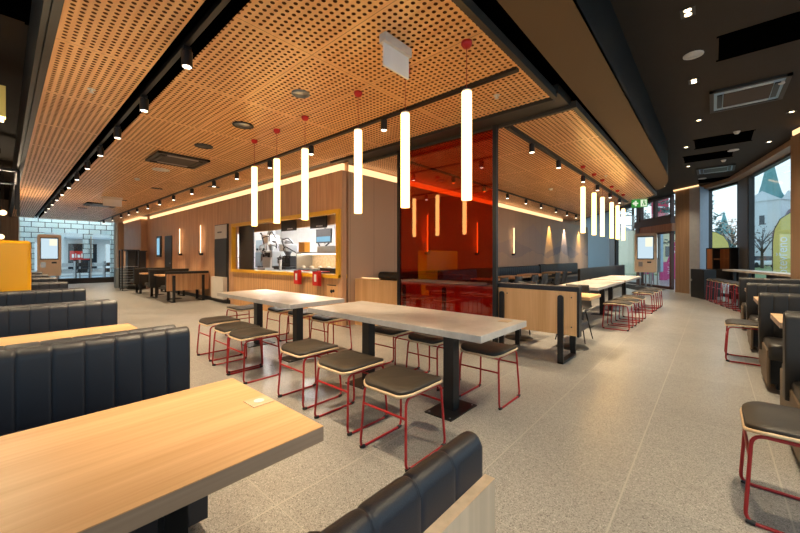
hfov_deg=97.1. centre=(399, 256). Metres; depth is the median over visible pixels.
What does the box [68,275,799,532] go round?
floor
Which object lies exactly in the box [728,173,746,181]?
trim
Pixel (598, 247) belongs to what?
wall
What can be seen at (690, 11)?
recessed light
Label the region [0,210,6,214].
globe lamp
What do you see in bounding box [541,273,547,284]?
shell chair
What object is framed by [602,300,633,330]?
stool
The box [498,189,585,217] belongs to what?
track rail
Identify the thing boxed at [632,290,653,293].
seat cushion
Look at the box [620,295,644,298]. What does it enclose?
seat cushion
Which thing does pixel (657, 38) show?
ceiling
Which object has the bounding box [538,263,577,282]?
bench
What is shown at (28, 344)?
bench
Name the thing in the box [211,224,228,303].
tall cabinet
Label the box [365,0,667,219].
ceiling
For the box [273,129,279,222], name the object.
pendant lamp
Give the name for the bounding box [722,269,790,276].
countertop
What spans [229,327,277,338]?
seat cushion
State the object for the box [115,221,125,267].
column
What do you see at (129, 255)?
tray stand
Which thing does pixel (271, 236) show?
machine
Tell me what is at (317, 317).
seat cushion
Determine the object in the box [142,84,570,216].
trim
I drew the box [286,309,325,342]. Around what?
stool
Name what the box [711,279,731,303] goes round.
bar stool
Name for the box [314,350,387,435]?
stool
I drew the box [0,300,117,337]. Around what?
bench
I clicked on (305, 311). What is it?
seat cushion
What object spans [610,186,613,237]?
pendant lamp
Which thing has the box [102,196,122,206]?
sign
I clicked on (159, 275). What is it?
cafe table
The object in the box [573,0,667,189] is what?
ceiling beam
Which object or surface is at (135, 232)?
wall
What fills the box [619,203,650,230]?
pine tree
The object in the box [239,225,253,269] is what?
door
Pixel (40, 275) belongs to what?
bench
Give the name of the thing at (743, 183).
wall pier
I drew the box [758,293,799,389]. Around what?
bench
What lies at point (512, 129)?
track rail
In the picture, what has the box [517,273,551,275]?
cafe table
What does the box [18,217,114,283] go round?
wall
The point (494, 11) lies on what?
trim
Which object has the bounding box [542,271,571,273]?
cafe table
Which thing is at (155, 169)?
disc
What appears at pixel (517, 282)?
shell chair
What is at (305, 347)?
seat cushion
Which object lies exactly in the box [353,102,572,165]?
trim
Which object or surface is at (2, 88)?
pendant lamp
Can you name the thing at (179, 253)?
wall sconce
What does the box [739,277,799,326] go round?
bench
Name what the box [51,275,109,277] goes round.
ground
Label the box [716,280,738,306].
bar stool
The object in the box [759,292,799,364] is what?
bench
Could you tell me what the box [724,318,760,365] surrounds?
stool
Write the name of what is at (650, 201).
window
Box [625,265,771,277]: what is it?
grass verge
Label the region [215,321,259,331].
seat cushion
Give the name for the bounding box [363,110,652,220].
ceiling
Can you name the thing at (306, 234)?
wall
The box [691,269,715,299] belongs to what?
base cabinet
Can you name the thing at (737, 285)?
bar stool
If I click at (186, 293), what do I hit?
baseboard
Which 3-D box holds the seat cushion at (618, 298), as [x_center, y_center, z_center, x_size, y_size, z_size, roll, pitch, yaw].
[4.332,0.818,6.784,0.404,0.040,0.422,0,0,42]
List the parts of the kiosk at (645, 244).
leg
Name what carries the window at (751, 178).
attached to the wall pier at (743, 183)
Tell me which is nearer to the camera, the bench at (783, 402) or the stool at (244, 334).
the bench at (783, 402)
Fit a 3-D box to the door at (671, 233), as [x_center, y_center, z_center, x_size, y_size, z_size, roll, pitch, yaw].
[10.841,0.130,14.979,0.120,2.300,2.294,0,0,7]
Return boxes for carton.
[299,242,309,251]
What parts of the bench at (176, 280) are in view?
rail, panel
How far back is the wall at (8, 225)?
15.25 m
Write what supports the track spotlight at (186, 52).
attached to the track rail at (212, 16)
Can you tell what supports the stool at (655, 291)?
on the floor
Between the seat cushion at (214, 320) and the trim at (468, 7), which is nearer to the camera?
the trim at (468, 7)
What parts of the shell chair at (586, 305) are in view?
leg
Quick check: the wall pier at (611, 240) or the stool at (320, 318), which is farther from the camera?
the wall pier at (611, 240)
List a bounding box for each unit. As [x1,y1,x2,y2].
[59,261,74,278]
[75,261,89,277]
[83,202,114,207]
[92,261,104,276]
[105,261,109,276]
[145,150,209,168]
[696,163,735,174]
[709,72,792,113]
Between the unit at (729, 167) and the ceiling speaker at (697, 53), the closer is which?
the ceiling speaker at (697, 53)
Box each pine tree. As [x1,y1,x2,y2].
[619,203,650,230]
[658,195,735,246]
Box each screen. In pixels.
[316,228,331,245]
[397,125,497,341]
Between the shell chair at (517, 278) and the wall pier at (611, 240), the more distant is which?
the wall pier at (611, 240)
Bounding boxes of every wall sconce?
[178,229,181,254]
[199,225,202,254]
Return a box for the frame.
[0,167,19,215]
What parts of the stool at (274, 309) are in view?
frame, frame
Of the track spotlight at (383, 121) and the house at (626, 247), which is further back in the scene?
the house at (626, 247)
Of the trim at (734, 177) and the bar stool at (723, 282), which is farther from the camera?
the trim at (734, 177)
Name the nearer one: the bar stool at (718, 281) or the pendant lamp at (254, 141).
the pendant lamp at (254, 141)
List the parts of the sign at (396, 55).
panel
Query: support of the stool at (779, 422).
on the floor
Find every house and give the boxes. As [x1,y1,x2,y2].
[619,225,630,231]
[619,231,674,273]
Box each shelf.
[296,246,335,270]
[706,247,738,298]
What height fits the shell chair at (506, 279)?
0.842 m
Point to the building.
(69, 241)
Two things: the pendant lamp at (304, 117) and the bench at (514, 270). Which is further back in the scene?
the bench at (514, 270)
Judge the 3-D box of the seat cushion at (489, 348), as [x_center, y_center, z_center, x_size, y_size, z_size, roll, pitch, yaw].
[0.812,0.818,3.222,0.422,0.040,0.404,0,0,42]
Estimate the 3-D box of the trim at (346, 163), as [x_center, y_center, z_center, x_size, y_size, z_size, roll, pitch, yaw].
[-2.060,-1.825,18.854,17.900,0.450,16.920,0,0,42]
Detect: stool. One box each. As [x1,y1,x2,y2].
[196,316,242,361]
[212,321,261,372]
[225,304,253,335]
[226,327,279,383]
[266,306,292,341]
[277,338,341,409]
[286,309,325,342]
[310,314,351,354]
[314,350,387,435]
[359,365,445,471]
[375,325,419,369]
[406,332,460,390]
[459,341,519,409]
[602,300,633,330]
[611,297,639,325]
[619,295,645,321]
[631,290,654,313]
[636,289,658,310]
[641,287,662,307]
[706,278,725,301]
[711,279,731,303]
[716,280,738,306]
[721,281,738,308]
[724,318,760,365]
[728,282,739,310]
[735,283,740,312]
[739,401,799,532]
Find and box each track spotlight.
[74,171,79,179]
[85,159,90,169]
[97,144,103,155]
[114,125,121,138]
[139,94,148,111]
[181,44,192,68]
[268,160,271,168]
[308,144,313,154]
[381,116,386,130]
[529,143,534,152]
[556,160,560,167]
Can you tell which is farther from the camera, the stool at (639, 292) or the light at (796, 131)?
the stool at (639, 292)
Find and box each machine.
[258,230,284,268]
[272,237,296,269]
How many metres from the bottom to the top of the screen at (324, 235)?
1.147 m
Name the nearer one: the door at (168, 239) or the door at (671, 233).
the door at (168, 239)
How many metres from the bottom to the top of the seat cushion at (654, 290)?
0.040 m
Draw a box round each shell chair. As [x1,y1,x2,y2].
[500,277,508,282]
[514,276,522,282]
[517,282,536,334]
[531,274,537,283]
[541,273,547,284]
[547,272,560,284]
[551,271,567,284]
[555,284,592,343]
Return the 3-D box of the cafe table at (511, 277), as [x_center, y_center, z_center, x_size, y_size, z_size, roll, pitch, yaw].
[3.065,0.905,9.712,0.660,0.750,1.100,0,0,42]
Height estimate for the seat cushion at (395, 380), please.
0.040 m
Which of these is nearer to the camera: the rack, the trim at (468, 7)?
the trim at (468, 7)
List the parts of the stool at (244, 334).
frame, frame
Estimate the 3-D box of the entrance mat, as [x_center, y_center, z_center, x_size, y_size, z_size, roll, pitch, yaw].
[9.980,1.277,14.636,1.212,0.006,4.287,0,0,13]
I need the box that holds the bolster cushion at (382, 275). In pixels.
[378,272,396,279]
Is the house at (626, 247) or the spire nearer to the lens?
the house at (626, 247)
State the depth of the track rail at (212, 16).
3.36 m
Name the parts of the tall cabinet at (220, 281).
panel, panel, door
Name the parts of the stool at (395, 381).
frame, frame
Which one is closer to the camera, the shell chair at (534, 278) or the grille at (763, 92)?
the grille at (763, 92)
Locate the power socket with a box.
[243,395,273,407]
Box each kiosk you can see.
[37,234,60,281]
[634,233,656,287]
[642,234,662,285]
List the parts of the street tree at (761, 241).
crown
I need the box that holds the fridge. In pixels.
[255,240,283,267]
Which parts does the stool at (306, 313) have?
frame, frame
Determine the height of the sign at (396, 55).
0.250 m
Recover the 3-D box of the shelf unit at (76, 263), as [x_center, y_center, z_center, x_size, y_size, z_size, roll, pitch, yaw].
[-17.763,0.755,19.759,0.400,1.050,0.600,0,0,42]
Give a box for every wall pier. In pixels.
[609,210,617,265]
[636,207,643,284]
[738,176,747,277]
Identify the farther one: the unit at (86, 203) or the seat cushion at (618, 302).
the unit at (86, 203)
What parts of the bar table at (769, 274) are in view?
leg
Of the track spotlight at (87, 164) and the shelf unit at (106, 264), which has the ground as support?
the shelf unit at (106, 264)
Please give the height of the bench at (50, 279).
0.905 m
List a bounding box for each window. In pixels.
[230,209,346,278]
[615,206,635,283]
[640,200,653,221]
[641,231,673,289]
[654,195,673,218]
[709,181,737,296]
[748,153,790,277]
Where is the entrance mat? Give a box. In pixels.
[620,284,665,289]
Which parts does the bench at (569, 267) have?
seat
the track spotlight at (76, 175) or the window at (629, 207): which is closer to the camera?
the track spotlight at (76, 175)
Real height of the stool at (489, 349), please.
0.485 m
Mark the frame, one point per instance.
(17, 179)
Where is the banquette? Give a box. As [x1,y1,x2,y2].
[498,282,587,363]
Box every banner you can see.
[667,242,674,278]
[712,231,729,247]
[772,212,790,272]
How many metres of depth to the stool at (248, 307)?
5.66 m
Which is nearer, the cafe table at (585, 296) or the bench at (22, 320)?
the bench at (22, 320)
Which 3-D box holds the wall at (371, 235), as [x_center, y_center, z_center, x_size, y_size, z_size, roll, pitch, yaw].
[4.587,-0.160,12.973,0.150,2.880,16.900,0,0,42]
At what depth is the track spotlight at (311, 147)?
5.41 m
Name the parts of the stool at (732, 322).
frame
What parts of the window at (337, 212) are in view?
sill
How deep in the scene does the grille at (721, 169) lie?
9.96 m
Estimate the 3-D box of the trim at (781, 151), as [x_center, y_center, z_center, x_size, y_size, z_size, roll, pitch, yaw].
[8.839,-2.380,8.224,0.380,0.120,4.396,0,0,30]
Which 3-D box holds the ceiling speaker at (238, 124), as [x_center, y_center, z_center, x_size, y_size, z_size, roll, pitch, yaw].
[-2.080,-1.742,4.678,0.260,0.016,0.260,0,0,42]
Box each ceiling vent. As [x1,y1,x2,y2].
[0,0,31,25]
[683,150,732,162]
[693,129,755,149]
[698,176,730,182]
[716,11,799,61]
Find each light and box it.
[123,163,344,222]
[348,165,562,221]
[673,185,698,191]
[680,5,695,19]
[688,77,699,84]
[792,127,799,135]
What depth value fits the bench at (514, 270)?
12.21 m
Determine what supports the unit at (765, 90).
attached to the ceiling at (657, 38)
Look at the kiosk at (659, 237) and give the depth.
15.16 m
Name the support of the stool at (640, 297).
on the floor
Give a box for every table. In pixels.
[0,323,137,345]
[0,378,323,532]
[154,274,181,299]
[217,289,343,362]
[308,301,525,421]
[498,275,530,282]
[505,329,532,340]
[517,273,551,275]
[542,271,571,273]
[556,293,600,350]
[561,279,623,327]
[591,275,640,311]
[722,269,790,302]
[770,313,782,327]
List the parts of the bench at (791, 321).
backrest, panel, seat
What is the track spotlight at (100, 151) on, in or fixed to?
attached to the track rail at (212, 16)
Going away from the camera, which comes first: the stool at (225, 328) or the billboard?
the stool at (225, 328)
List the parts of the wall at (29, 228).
sill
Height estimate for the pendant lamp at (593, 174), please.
1.285 m
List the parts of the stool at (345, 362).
frame, frame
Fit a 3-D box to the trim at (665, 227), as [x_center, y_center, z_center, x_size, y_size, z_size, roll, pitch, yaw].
[10.855,-1.170,15.089,0.160,0.300,2.676,0,0,7]
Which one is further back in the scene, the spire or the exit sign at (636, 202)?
the spire
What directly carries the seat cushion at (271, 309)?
on the stool at (274, 309)
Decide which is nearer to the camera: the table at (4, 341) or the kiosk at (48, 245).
the table at (4, 341)
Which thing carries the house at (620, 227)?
on the grass verge
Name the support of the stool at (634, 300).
on the floor
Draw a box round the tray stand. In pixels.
[124,251,146,288]
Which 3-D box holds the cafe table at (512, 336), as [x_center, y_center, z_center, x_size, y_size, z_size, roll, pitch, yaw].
[1.882,0.905,5.589,0.600,0.750,0.600,0,0,42]
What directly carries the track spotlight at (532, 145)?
attached to the track rail at (512, 129)
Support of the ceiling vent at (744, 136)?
in the ceiling at (657, 38)
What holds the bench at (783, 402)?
on the floor
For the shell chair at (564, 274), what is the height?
0.842 m
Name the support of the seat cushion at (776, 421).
on the stool at (779, 422)
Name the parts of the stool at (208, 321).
frame, frame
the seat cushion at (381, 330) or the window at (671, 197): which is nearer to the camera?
the seat cushion at (381, 330)
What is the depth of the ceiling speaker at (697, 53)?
4.30 m
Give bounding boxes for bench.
[0,288,85,306]
[0,299,109,307]
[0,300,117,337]
[0,324,175,349]
[0,326,207,532]
[4,288,76,291]
[31,274,48,277]
[31,277,56,281]
[31,282,67,289]
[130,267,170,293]
[145,268,188,297]
[161,271,208,302]
[307,431,494,532]
[498,265,551,283]
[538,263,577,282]
[578,265,624,293]
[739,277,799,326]
[746,283,799,350]
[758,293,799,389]
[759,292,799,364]
[780,311,799,405]
[783,312,799,464]
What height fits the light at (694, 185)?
0.050 m
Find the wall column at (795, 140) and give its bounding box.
[791,133,799,278]
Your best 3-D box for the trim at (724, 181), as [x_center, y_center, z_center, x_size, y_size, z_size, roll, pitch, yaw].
[10.457,-2.380,11.530,0.380,0.120,1.498,0,0,12]
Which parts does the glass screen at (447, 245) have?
post, post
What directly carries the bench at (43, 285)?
on the floor
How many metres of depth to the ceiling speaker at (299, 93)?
3.76 m
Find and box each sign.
[70,251,89,277]
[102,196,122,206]
[157,236,161,256]
[294,270,309,283]
[312,271,329,285]
[379,31,411,79]
[631,198,647,207]
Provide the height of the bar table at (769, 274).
0.930 m
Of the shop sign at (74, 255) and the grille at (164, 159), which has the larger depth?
the shop sign at (74, 255)
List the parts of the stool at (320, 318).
frame, frame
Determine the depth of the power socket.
1.28 m
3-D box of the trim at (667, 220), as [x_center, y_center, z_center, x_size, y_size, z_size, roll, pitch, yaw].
[10.875,-1.450,15.086,0.280,0.260,2.676,0,0,7]
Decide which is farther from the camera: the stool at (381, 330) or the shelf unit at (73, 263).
the shelf unit at (73, 263)
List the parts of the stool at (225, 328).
frame, frame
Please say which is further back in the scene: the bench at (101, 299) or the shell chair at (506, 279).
the shell chair at (506, 279)
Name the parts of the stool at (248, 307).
frame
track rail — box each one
[33,0,249,217]
[98,66,518,221]
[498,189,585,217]
[504,125,628,202]
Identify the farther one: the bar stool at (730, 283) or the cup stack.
the cup stack
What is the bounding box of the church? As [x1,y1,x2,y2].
[755,167,790,255]
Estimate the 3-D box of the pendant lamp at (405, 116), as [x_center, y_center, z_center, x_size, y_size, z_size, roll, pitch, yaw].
[0.049,-1.107,3.311,0.090,1.285,0.090,0,0,42]
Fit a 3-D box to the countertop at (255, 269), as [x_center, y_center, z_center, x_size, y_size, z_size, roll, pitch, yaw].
[-2.507,0.815,8.477,4.200,0.930,0.640,0,0,42]
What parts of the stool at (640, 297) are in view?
frame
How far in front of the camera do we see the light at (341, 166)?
8.97 m
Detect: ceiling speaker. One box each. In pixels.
[194,143,212,148]
[232,121,253,128]
[291,89,309,97]
[683,50,703,59]
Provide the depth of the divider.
4.40 m
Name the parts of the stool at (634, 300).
frame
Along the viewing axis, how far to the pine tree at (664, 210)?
20.82 m
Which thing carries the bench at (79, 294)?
on the floor
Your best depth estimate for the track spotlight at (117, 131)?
4.67 m
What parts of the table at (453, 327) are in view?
plate, post, plate, post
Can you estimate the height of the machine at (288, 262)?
0.923 m
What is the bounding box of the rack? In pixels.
[119,250,139,290]
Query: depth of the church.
68.56 m
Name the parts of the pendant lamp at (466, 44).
cord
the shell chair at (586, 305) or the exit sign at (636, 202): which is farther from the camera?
the exit sign at (636, 202)
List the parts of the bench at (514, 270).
backrest, seat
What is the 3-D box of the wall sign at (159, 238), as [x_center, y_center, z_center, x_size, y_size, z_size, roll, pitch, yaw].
[-9.511,-0.410,13.933,0.480,0.820,0.070,0,0,42]
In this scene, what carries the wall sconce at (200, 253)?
attached to the wall at (326, 191)
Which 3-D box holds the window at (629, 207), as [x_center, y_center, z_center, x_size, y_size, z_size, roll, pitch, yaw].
[11.147,-0.580,17.313,0.120,3.720,2.173,0,0,7]
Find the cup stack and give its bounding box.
[279,260,281,269]
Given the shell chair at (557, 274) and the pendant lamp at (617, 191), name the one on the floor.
the shell chair at (557, 274)
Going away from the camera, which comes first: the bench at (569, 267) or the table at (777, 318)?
the table at (777, 318)
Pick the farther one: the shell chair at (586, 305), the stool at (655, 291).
the stool at (655, 291)
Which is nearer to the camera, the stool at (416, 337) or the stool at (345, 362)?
the stool at (345, 362)
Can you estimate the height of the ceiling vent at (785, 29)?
0.012 m
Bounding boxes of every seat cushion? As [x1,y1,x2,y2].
[199,316,239,324]
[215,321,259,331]
[227,304,253,309]
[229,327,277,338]
[268,306,292,311]
[281,338,337,355]
[288,309,313,314]
[312,314,339,320]
[318,350,383,371]
[365,365,440,395]
[375,325,407,334]
[408,332,442,343]
[461,341,516,355]
[603,300,631,304]
[612,297,638,301]
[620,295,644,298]
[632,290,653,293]
[639,289,657,291]
[642,287,661,289]
[725,318,757,326]
[742,401,799,438]
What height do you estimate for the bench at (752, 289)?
0.905 m
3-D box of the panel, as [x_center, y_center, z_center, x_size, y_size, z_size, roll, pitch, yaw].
[14.584,0.780,19.540,0.400,1.000,0.080,0,0,0]
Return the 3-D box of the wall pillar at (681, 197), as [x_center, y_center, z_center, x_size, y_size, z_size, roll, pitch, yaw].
[10.286,-0.550,12.752,0.468,3.660,0.890,0,0,-2]
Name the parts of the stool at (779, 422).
frame, frame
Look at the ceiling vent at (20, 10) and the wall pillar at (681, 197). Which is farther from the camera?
the wall pillar at (681, 197)
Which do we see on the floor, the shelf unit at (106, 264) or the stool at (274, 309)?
the stool at (274, 309)
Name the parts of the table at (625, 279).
post, post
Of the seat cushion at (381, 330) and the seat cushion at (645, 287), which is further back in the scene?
the seat cushion at (645, 287)
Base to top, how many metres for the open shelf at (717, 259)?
1.570 m
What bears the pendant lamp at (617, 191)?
hanging from the ceiling at (543, 132)
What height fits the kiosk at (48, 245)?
2.150 m
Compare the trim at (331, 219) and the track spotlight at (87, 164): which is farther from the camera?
the trim at (331, 219)
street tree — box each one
[714,219,736,246]
[734,222,774,267]
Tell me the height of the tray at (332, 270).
0.120 m
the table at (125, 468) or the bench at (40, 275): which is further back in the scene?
the bench at (40, 275)
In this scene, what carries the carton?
on the shelf at (325, 256)
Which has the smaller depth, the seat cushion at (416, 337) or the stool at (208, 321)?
the seat cushion at (416, 337)
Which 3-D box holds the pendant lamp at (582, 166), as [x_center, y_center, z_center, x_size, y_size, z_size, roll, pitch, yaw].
[3.517,-1.107,6.785,0.090,1.285,0.090,0,0,42]
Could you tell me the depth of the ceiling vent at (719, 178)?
11.23 m
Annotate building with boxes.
[34,216,109,275]
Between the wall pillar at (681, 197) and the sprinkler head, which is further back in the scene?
the wall pillar at (681, 197)
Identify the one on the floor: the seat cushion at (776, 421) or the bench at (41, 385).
the bench at (41, 385)
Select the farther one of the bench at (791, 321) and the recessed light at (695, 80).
the recessed light at (695, 80)
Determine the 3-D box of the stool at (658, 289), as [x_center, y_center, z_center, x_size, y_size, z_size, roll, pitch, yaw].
[6.481,1.041,9.088,0.421,0.485,0.437,0,0,42]
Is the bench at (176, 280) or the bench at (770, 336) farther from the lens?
the bench at (176, 280)
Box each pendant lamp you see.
[0,85,5,121]
[251,139,257,225]
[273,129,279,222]
[301,115,308,219]
[354,90,361,213]
[401,69,409,207]
[461,39,471,200]
[580,165,585,232]
[592,173,595,234]
[600,179,604,236]
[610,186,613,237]
[616,190,619,238]
[621,194,624,239]
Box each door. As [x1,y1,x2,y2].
[165,235,171,268]
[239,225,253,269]
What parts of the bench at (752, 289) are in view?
panel, seat, backrest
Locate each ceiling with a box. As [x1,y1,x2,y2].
[0,0,799,211]
[39,0,548,222]
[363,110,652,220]
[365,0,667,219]
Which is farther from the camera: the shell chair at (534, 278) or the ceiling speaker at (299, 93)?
the shell chair at (534, 278)
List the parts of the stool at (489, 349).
frame, frame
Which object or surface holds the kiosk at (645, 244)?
on the entrance mat
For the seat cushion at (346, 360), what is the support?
on the stool at (345, 362)
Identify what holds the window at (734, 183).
attached to the wall pier
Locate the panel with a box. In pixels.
[659,262,667,279]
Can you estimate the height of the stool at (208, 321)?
0.485 m
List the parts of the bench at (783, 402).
panel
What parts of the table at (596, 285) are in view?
post, plate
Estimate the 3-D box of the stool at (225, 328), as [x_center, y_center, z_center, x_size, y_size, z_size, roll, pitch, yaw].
[-1.914,1.041,4.156,0.437,0.485,0.421,0,0,42]
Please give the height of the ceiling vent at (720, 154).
0.012 m
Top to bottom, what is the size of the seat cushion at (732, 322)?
0.040 m
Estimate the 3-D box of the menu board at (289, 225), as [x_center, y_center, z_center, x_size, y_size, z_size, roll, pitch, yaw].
[-2.762,-0.785,8.755,0.650,0.270,0.044,0,0,42]
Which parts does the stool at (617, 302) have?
frame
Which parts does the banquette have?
panel, rail, seat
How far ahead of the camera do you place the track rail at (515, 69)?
4.49 m
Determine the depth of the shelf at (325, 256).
9.15 m
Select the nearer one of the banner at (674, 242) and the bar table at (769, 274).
the bar table at (769, 274)
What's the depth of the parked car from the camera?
43.24 m
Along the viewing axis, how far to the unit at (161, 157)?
6.29 m
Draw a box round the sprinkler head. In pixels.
[87,88,95,93]
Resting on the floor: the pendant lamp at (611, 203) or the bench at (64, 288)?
the bench at (64, 288)
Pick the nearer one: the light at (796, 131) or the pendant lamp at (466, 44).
the pendant lamp at (466, 44)
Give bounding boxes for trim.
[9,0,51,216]
[128,162,580,225]
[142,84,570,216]
[237,214,335,233]
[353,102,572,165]
[451,0,556,98]
[472,0,653,188]
[572,100,656,221]
[634,216,674,228]
[635,223,674,233]
[701,178,736,189]
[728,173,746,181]
[737,140,790,176]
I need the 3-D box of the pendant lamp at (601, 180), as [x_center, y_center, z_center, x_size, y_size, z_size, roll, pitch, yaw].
[4.572,-1.107,7.975,0.090,1.285,0.090,0,0,42]
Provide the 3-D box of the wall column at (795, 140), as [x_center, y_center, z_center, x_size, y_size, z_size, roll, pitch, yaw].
[7.535,-0.495,6.162,0.900,3.550,0.620,0,0,42]
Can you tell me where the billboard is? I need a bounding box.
[651,198,668,217]
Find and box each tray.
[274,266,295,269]
[317,268,335,273]
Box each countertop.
[255,269,311,272]
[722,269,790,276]
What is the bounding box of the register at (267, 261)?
[258,257,272,269]
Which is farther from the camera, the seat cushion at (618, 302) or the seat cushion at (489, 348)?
the seat cushion at (618, 302)
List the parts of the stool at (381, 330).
frame, frame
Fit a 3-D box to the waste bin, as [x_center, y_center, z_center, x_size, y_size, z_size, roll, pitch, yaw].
[-11.714,0.870,14.824,0.430,0.820,0.450,0,0,42]
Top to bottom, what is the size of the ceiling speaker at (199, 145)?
0.016 m
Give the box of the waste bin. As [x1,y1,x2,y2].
[113,268,124,287]
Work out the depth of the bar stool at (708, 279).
10.21 m
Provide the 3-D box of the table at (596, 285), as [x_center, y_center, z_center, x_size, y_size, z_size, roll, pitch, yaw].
[3.931,0.905,7.207,0.720,0.750,2.400,0,0,42]
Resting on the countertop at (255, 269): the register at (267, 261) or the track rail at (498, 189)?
the register at (267, 261)
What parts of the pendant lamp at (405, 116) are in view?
cord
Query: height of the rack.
1.559 m
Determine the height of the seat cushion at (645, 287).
0.040 m
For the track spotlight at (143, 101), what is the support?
attached to the track rail at (212, 16)
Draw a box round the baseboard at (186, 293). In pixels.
[147,286,229,303]
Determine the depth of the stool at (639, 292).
8.13 m
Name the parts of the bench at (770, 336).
panel, seat, backrest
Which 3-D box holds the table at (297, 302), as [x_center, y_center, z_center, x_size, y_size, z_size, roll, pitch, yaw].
[-1.717,0.905,4.877,2.020,0.750,0.770,0,0,42]
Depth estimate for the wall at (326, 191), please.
9.14 m
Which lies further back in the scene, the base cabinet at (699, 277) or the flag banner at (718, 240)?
the flag banner at (718, 240)
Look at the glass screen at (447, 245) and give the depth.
5.24 m
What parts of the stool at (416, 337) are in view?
frame, frame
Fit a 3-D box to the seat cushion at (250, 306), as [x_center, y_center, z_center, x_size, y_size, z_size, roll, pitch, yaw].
[-2.564,0.818,5.775,0.404,0.040,0.422,0,0,42]
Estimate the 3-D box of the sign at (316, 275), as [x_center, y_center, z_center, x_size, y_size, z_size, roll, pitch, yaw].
[-1.570,0.410,6.912,0.280,0.300,0.290,0,0,42]
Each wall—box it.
[0,199,17,240]
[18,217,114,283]
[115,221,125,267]
[124,219,146,286]
[147,170,345,325]
[237,224,335,266]
[346,171,587,324]
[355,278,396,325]
[585,212,608,267]
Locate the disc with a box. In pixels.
[152,168,169,171]
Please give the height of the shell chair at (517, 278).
0.842 m
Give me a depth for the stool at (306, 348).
3.16 m
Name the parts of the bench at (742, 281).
panel, seat, backrest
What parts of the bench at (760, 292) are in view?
panel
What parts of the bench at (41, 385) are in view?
backrest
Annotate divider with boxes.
[0,240,30,291]
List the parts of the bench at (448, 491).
panel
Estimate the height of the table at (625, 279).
0.750 m
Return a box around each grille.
[158,155,196,165]
[704,166,727,172]
[723,83,773,106]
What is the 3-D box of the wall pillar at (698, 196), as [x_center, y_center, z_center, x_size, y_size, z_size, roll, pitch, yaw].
[10.478,-0.550,12.294,1.038,3.660,0.368,0,0,-27]
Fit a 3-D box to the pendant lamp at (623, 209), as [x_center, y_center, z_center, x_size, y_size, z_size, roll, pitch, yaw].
[6.217,-1.107,9.830,0.090,1.285,0.090,0,0,42]
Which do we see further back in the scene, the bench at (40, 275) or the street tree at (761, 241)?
the street tree at (761, 241)
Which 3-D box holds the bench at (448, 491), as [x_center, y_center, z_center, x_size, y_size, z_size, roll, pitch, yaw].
[-0.653,0.828,0.215,0.584,0.905,1.904,0,0,42]
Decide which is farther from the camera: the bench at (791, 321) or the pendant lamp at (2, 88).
the pendant lamp at (2, 88)
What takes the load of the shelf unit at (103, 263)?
on the ground
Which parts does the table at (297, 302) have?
post, plate, plate, post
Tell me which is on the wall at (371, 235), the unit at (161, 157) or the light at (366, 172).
the light at (366, 172)
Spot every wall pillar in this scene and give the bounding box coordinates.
[675,189,688,293]
[689,186,708,293]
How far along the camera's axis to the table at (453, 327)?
2.96 m
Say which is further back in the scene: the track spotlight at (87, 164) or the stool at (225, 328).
the track spotlight at (87, 164)
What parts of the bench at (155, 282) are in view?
panel, rail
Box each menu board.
[281,219,296,230]
[310,215,326,228]
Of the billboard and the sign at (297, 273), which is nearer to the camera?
the sign at (297, 273)
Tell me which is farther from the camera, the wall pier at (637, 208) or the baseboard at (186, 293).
the wall pier at (637, 208)
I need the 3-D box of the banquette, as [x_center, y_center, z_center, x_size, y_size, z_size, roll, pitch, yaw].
[1.226,0.815,5.238,2.785,0.930,0.594,0,0,42]
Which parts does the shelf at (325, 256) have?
panel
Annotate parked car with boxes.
[755,256,771,267]
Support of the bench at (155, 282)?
on the floor
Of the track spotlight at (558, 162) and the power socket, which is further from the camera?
the track spotlight at (558, 162)
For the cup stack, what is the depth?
9.24 m
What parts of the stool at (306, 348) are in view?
frame, frame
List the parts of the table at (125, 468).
post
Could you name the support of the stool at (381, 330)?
on the floor
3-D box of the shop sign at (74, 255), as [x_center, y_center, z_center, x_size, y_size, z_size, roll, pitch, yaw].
[-18.267,0.470,20.140,0.080,1.620,0.840,0,0,42]
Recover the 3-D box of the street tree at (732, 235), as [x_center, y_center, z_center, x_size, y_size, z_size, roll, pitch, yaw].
[42.416,-1.850,45.035,4.236,6.259,4.099,0,0,-1]
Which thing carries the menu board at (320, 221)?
attached to the wall at (306, 234)
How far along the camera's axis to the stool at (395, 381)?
2.31 m

